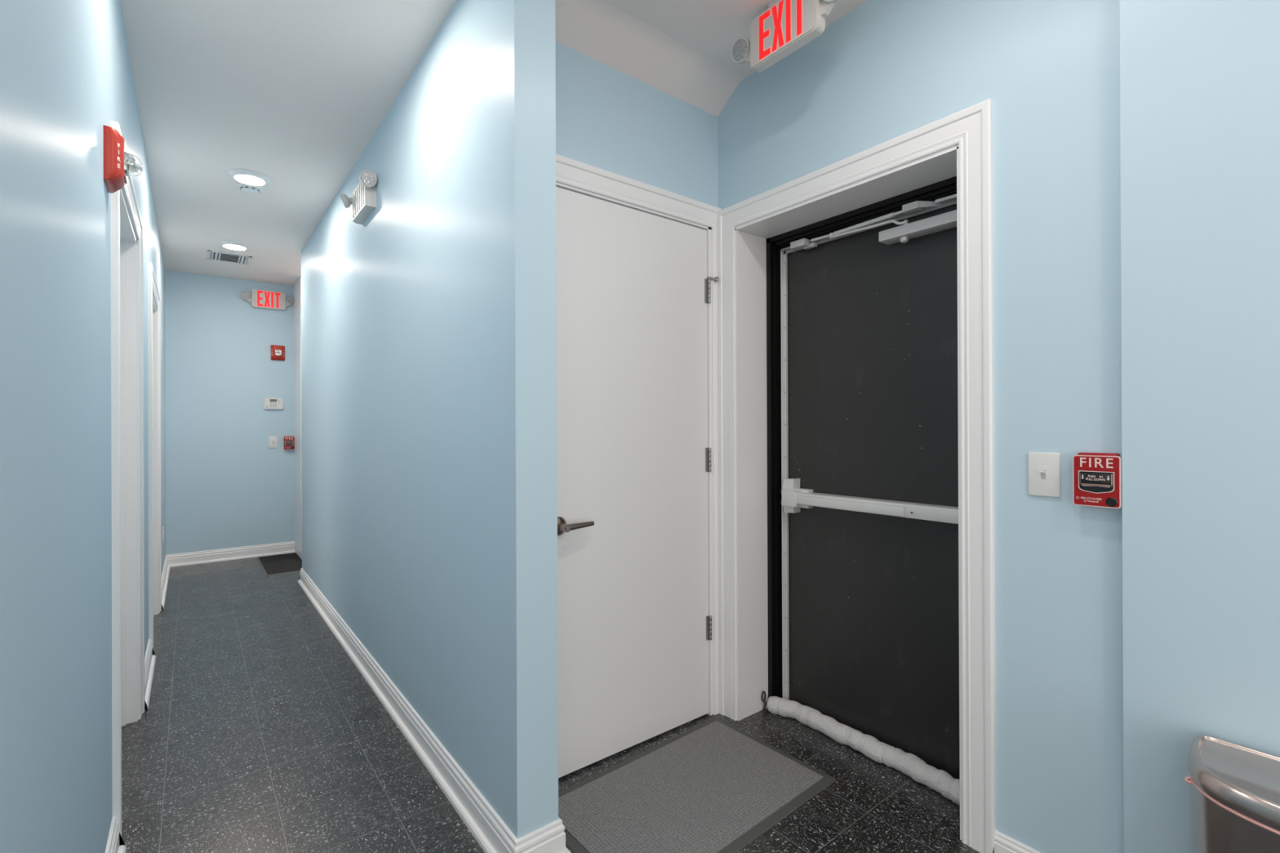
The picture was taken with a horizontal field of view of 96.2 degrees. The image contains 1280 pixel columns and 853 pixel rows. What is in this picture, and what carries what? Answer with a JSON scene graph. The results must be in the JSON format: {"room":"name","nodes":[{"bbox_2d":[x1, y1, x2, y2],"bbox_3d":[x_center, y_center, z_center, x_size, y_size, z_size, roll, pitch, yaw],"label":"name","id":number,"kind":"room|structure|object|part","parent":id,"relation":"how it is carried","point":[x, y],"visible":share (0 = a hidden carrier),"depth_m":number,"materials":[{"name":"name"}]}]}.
{"room":"building corridor","nodes":[
{"label":"building corridor","id":0,"kind":"room"},
{"bbox_2d":[0,0,165,852],"bbox_3d":[-2.403,-0.122,2.689,0.115,2.700,6.096,0,0,-38],"label":"wall","id":1,"kind":"structure","parent":0,"point":[66,73],"depth_m":0.98,"materials":[{"name":"blue paint"}]},
{"bbox_2d":[105,816,126,852],"bbox_3d":[-0.979,1.166,0.988,0.030,0.109,1.670,0,0,-38],"label":"baseboard","id":2,"kind":"structure","parent":1,"relation":"attached to","point":[113,846],"depth_m":1.60,"materials":[{"name":"white paint"}]},
{"bbox_2d":[102,124,142,193],"bbox_3d":[-1.412,-0.720,1.573,0.076,0.140,0.116,0,0,-38],"label":"fire alarm strobe","id":3,"kind":"object","parent":1,"relation":"attached to","point":[118,164],"visible":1,"depth_m":1.53,"materials":[{"name":"red plastic"}]},
{"bbox_2d":[110,120,144,842],"bbox_3d":[-1.826,0.176,2.060,0.018,2.098,1.056,0,0,-38],"label":"trim","id":4,"kind":"structure","parent":1,"relation":"attached to","point":[128,190],"depth_m":1.65,"materials":[{"name":"white paint"}]},
{"bbox_2d":[120,189,137,726],"bbox_3d":[-1.878,0.222,2.019,0.116,2.007,0.882,0,0,-38],"label":"door","id":5,"kind":"structure","parent":1,"relation":"attached to","point":[128,293],"depth_m":2.37,"materials":[{"name":"white paint"}]},
{"bbox_2d":[144,638,155,709],"bbox_3d":[-2.361,1.173,2.757,0.030,0.109,0.709,0,0,-38],"label":"baseboard","id":6,"kind":"structure","parent":1,"relation":"attached to","point":[150,656],"depth_m":2.77,"materials":[{"name":"white paint"}]},
{"bbox_2d":[147,262,161,648],"bbox_3d":[-2.906,0.182,3.441,0.018,2.098,1.033,0,0,-38],"label":"trim","id":7,"kind":"structure","parent":1,"relation":"attached to","point":[153,289],"depth_m":3.04,"materials":[{"name":"white paint"}]},
{"bbox_2d":[152,296,157,615],"bbox_3d":[-2.958,0.228,3.401,0.116,2.007,0.859,0,0,-38],"label":"door","id":8,"kind":"structure","parent":1,"relation":"attached to","point":[154,308],"depth_m":3.75,"materials":[{"name":"white paint"}]},
{"bbox_2d":[162,527,164,542],"bbox_3d":[-3.719,0.846,4.476,0.009,0.116,0.072,0,0,-38],"label":"outlet","id":9,"kind":"object","parent":1,"relation":"attached to","point":[162,527],"visible":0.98,"depth_m":4.46,"materials":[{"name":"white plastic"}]},
{"bbox_2d":[164,270,294,555],"bbox_3d":[-3.823,-0.113,5.397,1.212,2.700,0.120,0,0,-38],"label":"wall","id":10,"kind":"structure","parent":0,"point":[225,487],"depth_m":5.31,"materials":[{"name":"blue paint"}]},
{"bbox_2d":[240,288,294,310],"bbox_3d":[-3.557,-1.214,5.498,0.446,0.170,0.055,0,0,-38],"label":"exit sign","id":11,"kind":"object","parent":10,"relation":"attached to","point":[261,299],"visible":1,"depth_m":5.48,"materials":[{"name":"grey plastic"}]},
{"bbox_2d":[240,291,251,302],"bbox_3d":[-3.694,-1.217,5.387,0.093,0.095,0.046,0,0,-38],"label":"lamp","id":12,"kind":"object","parent":11,"relation":"attached to","point":[245,295],"depth_m":5.38,"materials":[{"name":"grey plastic"}]},
{"bbox_2d":[285,297,294,306],"bbox_3d":[-3.416,-1.218,5.604,0.093,0.095,0.047,0,0,-38],"label":"lamp","id":13,"kind":"object","parent":11,"relation":"attached to","point":[290,300],"depth_m":5.59,"materials":[{"name":"grey plastic"}]},
{"bbox_2d":[268,435,277,448],"bbox_3d":[-3.536,0.150,5.533,0.072,0.116,0.018,0,0,-38],"label":"light switch","id":14,"kind":"object","parent":10,"relation":"attached to","point":[273,440],"visible":1,"depth_m":5.53,"materials":[{"name":"white plastic"}]},
{"bbox_2d":[263,397,283,408],"bbox_3d":[-3.532,-0.221,5.531,0.152,0.108,0.028,0,0,-38],"label":"alarm keypad","id":15,"kind":"object","parent":10,"relation":"attached to","point":[268,402],"visible":1,"depth_m":5.52,"materials":[{"name":"white plastic"}]},
{"bbox_2d":[271,345,284,360],"bbox_3d":[-3.489,-0.712,5.536,0.116,0.140,0.076,0,0,-38],"label":"fire alarm strobe","id":16,"kind":"object","parent":10,"relation":"attached to","point":[277,352],"visible":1,"depth_m":5.53,"materials":[{"name":"red plastic"}]},
{"bbox_2d":[283,435,294,449],"bbox_3d":[-3.426,0.159,5.602,0.094,0.131,0.044,0,0,-38],"label":"station","id":17,"kind":"object","parent":10,"relation":"attached to","point":[288,441],"visible":1,"depth_m":5.59,"materials":[{"name":"red plastic"}]},
{"bbox_3d":[-3.416,0.157,5.588,0.060,0.030,0.005,0,0,-38],"label":"pull lever","id":18,"kind":"part","parent":17,"relation":"part of","materials":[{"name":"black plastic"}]},
{"bbox_2d":[301,0,558,839],"bbox_3d":[-1.462,-0.125,3.089,0.126,2.700,3.821,0,0,-38],"label":"wall","id":19,"kind":"structure","parent":0,"point":[428,323],"depth_m":1.88,"materials":[{"name":"blue paint"}]},
{"bbox_2d":[339,169,377,224],"bbox_3d":[-1.369,-1.107,2.780,0.104,0.153,0.381,0,0,-38],"label":"emergency light","id":20,"kind":"object","parent":19,"relation":"attached to","point":[363,200],"visible":1,"depth_m":2.73,"materials":[{"name":"grey plastic"}]},
{"bbox_3d":[-1.456,-1.140,2.902,0.043,0.034,0.032,0,0,5],"label":"lamp arm","id":21,"kind":"part","parent":20,"relation":"part of","materials":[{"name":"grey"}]},
{"bbox_2d":[161,541,570,852],"bbox_3d":[-2.178,1.174,3.331,1.024,0.109,5.152,0,0,-38],"label":"baseboard","id":22,"kind":"structure","parent":19,"relation":"attached to","point":[485,824],"depth_m":2.16,"materials":[{"name":"white paint"}]},
{"bbox_2d":[120,0,867,286],"bbox_3d":[-1.363,-1.432,1.414,6.400,0.078,9.496,0,0,-38],"label":"ceiling","id":23,"kind":"structure","parent":0,"point":[293,93],"depth_m":2.38,"materials":[{"name":"white paint"}]},
{"bbox_2d":[206,249,252,265],"bbox_3d":[-3.357,-1.375,4.693,0.290,0.012,0.300,0,0,-38],"label":"ceiling vent","id":24,"kind":"object","parent":23,"relation":"in","point":[211,255],"visible":1,"depth_m":4.69,"materials":[{"name":"white metal"}]},
{"bbox_2d":[218,240,250,250],"bbox_3d":[-3.081,-1.371,4.363,0.196,0.023,0.196,0,0,-38],"label":"recessed light","id":25,"kind":"object","parent":23,"relation":"in","point":[233,245],"visible":1,"depth_m":4.33,"materials":[{"name":"white plastic"}]},
{"bbox_2d":[223,244,245,249],"bbox_3d":[-3.081,-1.361,4.363,0.139,0.004,0.139,0,0,-38],"label":"diffuser","id":26,"kind":"object","parent":25,"relation":"attached to","point":[230,246],"depth_m":4.35,"materials":[{"name":"white plastic"}]},
{"bbox_2d":[227,168,271,185],"bbox_3d":[-2.165,-1.376,3.185,0.196,0.023,0.196,0,0,-38],"label":"recessed light","id":27,"kind":"object","parent":23,"relation":"in","point":[246,176],"visible":1,"depth_m":3.15,"materials":[{"name":"white plastic"}]},
{"bbox_2d":[234,174,264,185],"bbox_3d":[-2.165,-1.366,3.185,0.139,0.004,0.139,0,0,-38],"label":"diffuser","id":28,"kind":"object","parent":27,"relation":"attached to","point":[252,180],"depth_m":3.17,"materials":[{"name":"white plastic"}]},
{"bbox_2d":[237,183,262,194],"bbox_3d":[-2.266,-1.376,3.337,0.124,0.022,0.124,0,0,-38],"label":"smoke detector","id":29,"kind":"object","parent":23,"relation":"attached to","point":[249,188],"visible":0.98,"depth_m":3.31,"materials":[{"name":"white plastic"}]},
{"bbox_2d":[730,0,838,72],"bbox_3d":[0.476,-1.323,1.883,0.055,0.190,0.446,0,0,-38],"label":"exit sign","id":30,"kind":"object","parent":23,"relation":"attached to","point":[786,26],"visible":1,"depth_m":1.88,"materials":[{"name":"grey plastic"}]},
{"bbox_2d":[730,37,750,63],"bbox_3d":[0.364,-1.317,2.020,0.046,0.095,0.093,0,0,-38],"label":"lamp","id":31,"kind":"object","parent":30,"relation":"attached to","point":[740,49],"depth_m":2.01,"materials":[{"name":"grey plastic"}]},
{"bbox_2d":[820,0,838,17],"bbox_3d":[0.582,-1.318,1.741,0.047,0.095,0.093,0,0,-38],"label":"lamp","id":32,"kind":"object","parent":30,"relation":"attached to","point":[826,6],"depth_m":1.76,"materials":[{"name":"grey plastic"}]},
{"bbox_2d":[121,552,979,852],"bbox_3d":[-1.367,1.262,1.591,6.600,0.080,9.800,0,0,-38],"label":"floor","id":33,"kind":"structure","parent":0,"point":[259,731],"depth_m":2.08,"materials":[{"name":"tile"}]},
{"bbox_2d":[256,552,302,576],"bbox_3d":[-3.108,1.230,5.257,0.620,0.007,0.860,0,0,-38],"label":"floor mat","id":34,"kind":"object","parent":33,"relation":"on","point":[278,564],"visible":0.55,"depth_m":5.13,"materials":[{"name":"grey rubber"}]},
{"bbox_2d":[558,717,836,852],"bbox_3d":[0.161,1.213,1.905,0.880,0.007,0.560,0,0,-40],"label":"floor mat","id":35,"kind":"object","parent":33,"relation":"on","point":[713,786],"visible":0.84,"depth_m":1.88,"materials":[{"name":"grey rubber"}]},
{"bbox_2d":[761,690,959,805],"bbox_3d":[0.821,1.171,2.146,0.111,0.084,0.852,0,0,-38],"label":"stopper","id":36,"kind":"object","parent":33,"relation":"on","point":[939,780],"visible":0.88,"depth_m":2.08,"materials":[{"name":"white fabric"}]},
{"bbox_2d":[1184,735,1279,852],"bbox_3d":[1.236,0.938,1.000,0.290,0.547,0.433,0,0,-38],"label":"waste bin","id":37,"kind":"object","parent":33,"relation":"on","point":[1236,788],"visible":1,"depth_m":1.09,"materials":[{"name":"silver metal"}]},
{"bbox_2d":[555,40,718,207],"bbox_3d":[0.039,-0.132,2.298,1.264,2.700,0.120,0,0,-38],"label":"wall","id":38,"kind":"structure","parent":0,"point":[607,118],"depth_m":2.18,"materials":[{"name":"blue paint"}]},
{"bbox_2d":[555,186,719,777],"bbox_3d":[0.003,0.191,2.180,0.839,2.034,0.106,0,0,-38],"label":"door","id":39,"kind":"structure","parent":38,"relation":"in","point":[634,623],"depth_m":2.16,"materials":[{"name":"white paint"}]},
{"bbox_3d":[-0.276,0.343,1.966,0.066,0.066,0.020,0,0,-38],"label":"lever","id":40,"kind":"part","parent":39,"relation":"part of","materials":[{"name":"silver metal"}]},
{"bbox_3d":[-0.218,0.342,1.970,0.122,0.026,0.048,0,0,-38],"label":"lever arm","id":41,"kind":"part","parent":39,"relation":"part of","materials":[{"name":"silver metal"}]},
{"bbox_2d":[555,154,721,715],"bbox_3d":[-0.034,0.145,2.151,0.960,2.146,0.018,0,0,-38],"label":"trim","id":42,"kind":"structure","parent":38,"relation":"attached to","point":[571,172],"depth_m":2.34,"materials":[{"name":"white paint"}]},
{"bbox_2d":[555,0,744,116],"bbox_3d":[0.003,-1.374,2.112,0.984,0.124,0.176,0,0,-38],"label":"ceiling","id":43,"kind":"structure","parent":38,"relation":"attached to","point":[597,29],"depth_m":2.11,"materials":[{"name":"white paint"}]},
{"bbox_2d":[717,0,1279,852],"bbox_3d":[1.776,-0.141,0.834,0.330,2.700,4.326,0,0,-38],"label":"wall","id":44,"kind":"structure","parent":0,"point":[883,71],"depth_m":1.40,"materials":[{"name":"blue paint"}]},
{"bbox_2d":[734,144,961,839],"bbox_3d":[0.744,0.193,2.088,0.190,2.044,0.896,0,0,-38],"label":"trim","id":45,"kind":"structure","parent":44,"relation":"attached to","point":[750,237],"depth_m":2.40,"materials":[{"name":"white paint"}]},
{"bbox_2d":[717,98,995,852],"bbox_3d":[0.663,0.149,2.025,0.018,2.131,1.060,0,0,-38],"label":"trim","id":46,"kind":"structure","parent":44,"relation":"attached to","point":[971,128],"depth_m":1.66,"materials":[{"name":"white paint"}]},
{"bbox_2d":[766,176,959,779],"bbox_3d":[0.869,0.196,2.186,0.180,2.036,0.888,0,0,-38],"label":"door","id":47,"kind":"structure","parent":44,"relation":"in","point":[862,417],"depth_m":2.17,"materials":[{"name":"black paint"}]},
{"bbox_3d":[0.837,-0.727,2.121,0.020,0.052,0.311,0,0,-38],"label":"closer arm","id":48,"kind":"part","parent":47,"relation":"part of","materials":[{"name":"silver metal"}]},
{"bbox_3d":[0.887,-0.752,2.064,0.019,0.021,0.635,0,0,-38],"label":"closer rod","id":49,"kind":"part","parent":47,"relation":"part of","materials":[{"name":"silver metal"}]},
{"bbox_2d":[993,830,1040,852],"bbox_3d":[1.077,1.173,1.490,0.030,0.078,0.287,0,0,-38],"label":"baseboard","id":50,"kind":"structure","parent":44,"relation":"attached to","point":[1003,843],"depth_m":1.58,"materials":[{"name":"white paint"}]},
{"bbox_2d":[1028,452,1060,497],"bbox_3d":[1.063,0.127,1.513,0.018,0.116,0.072,0,0,-38],"label":"light switch","id":51,"kind":"object","parent":44,"relation":"attached to","point":[1044,468],"visible":1,"depth_m":1.51,"materials":[{"name":"white plastic"}]},
{"bbox_2d":[1072,452,1121,508],"bbox_3d":[1.126,0.131,1.411,0.044,0.131,0.094,0,0,-38],"label":"station","id":52,"kind":"object","parent":44,"relation":"attached to","point":[1096,477],"visible":1,"depth_m":1.40,"materials":[{"name":"red plastic"}]},
{"bbox_3d":[1.112,0.129,1.401,0.005,0.030,0.060,0,0,-38],"label":"pull lever","id":53,"kind":"part","parent":52,"relation":"part of","materials":[{"name":"black plastic"}]},
{"bbox_3d":[-2.112,-0.519,5.538,1.906,3.500,1.076,0,0,-38],"label":"wall","id":54,"kind":"structure","parent":0,"visible":0},
{"bbox_2d":[293,276,302,559],"bbox_3d":[-3.227,-0.083,5.504,0.100,2.636,0.446,0,0,-38],"label":"trim","id":55,"kind":"structure","parent":54,"relation":"attached to","point":[297,287],"depth_m":5.45,"materials":[{"name":"white paint"}]}
]}

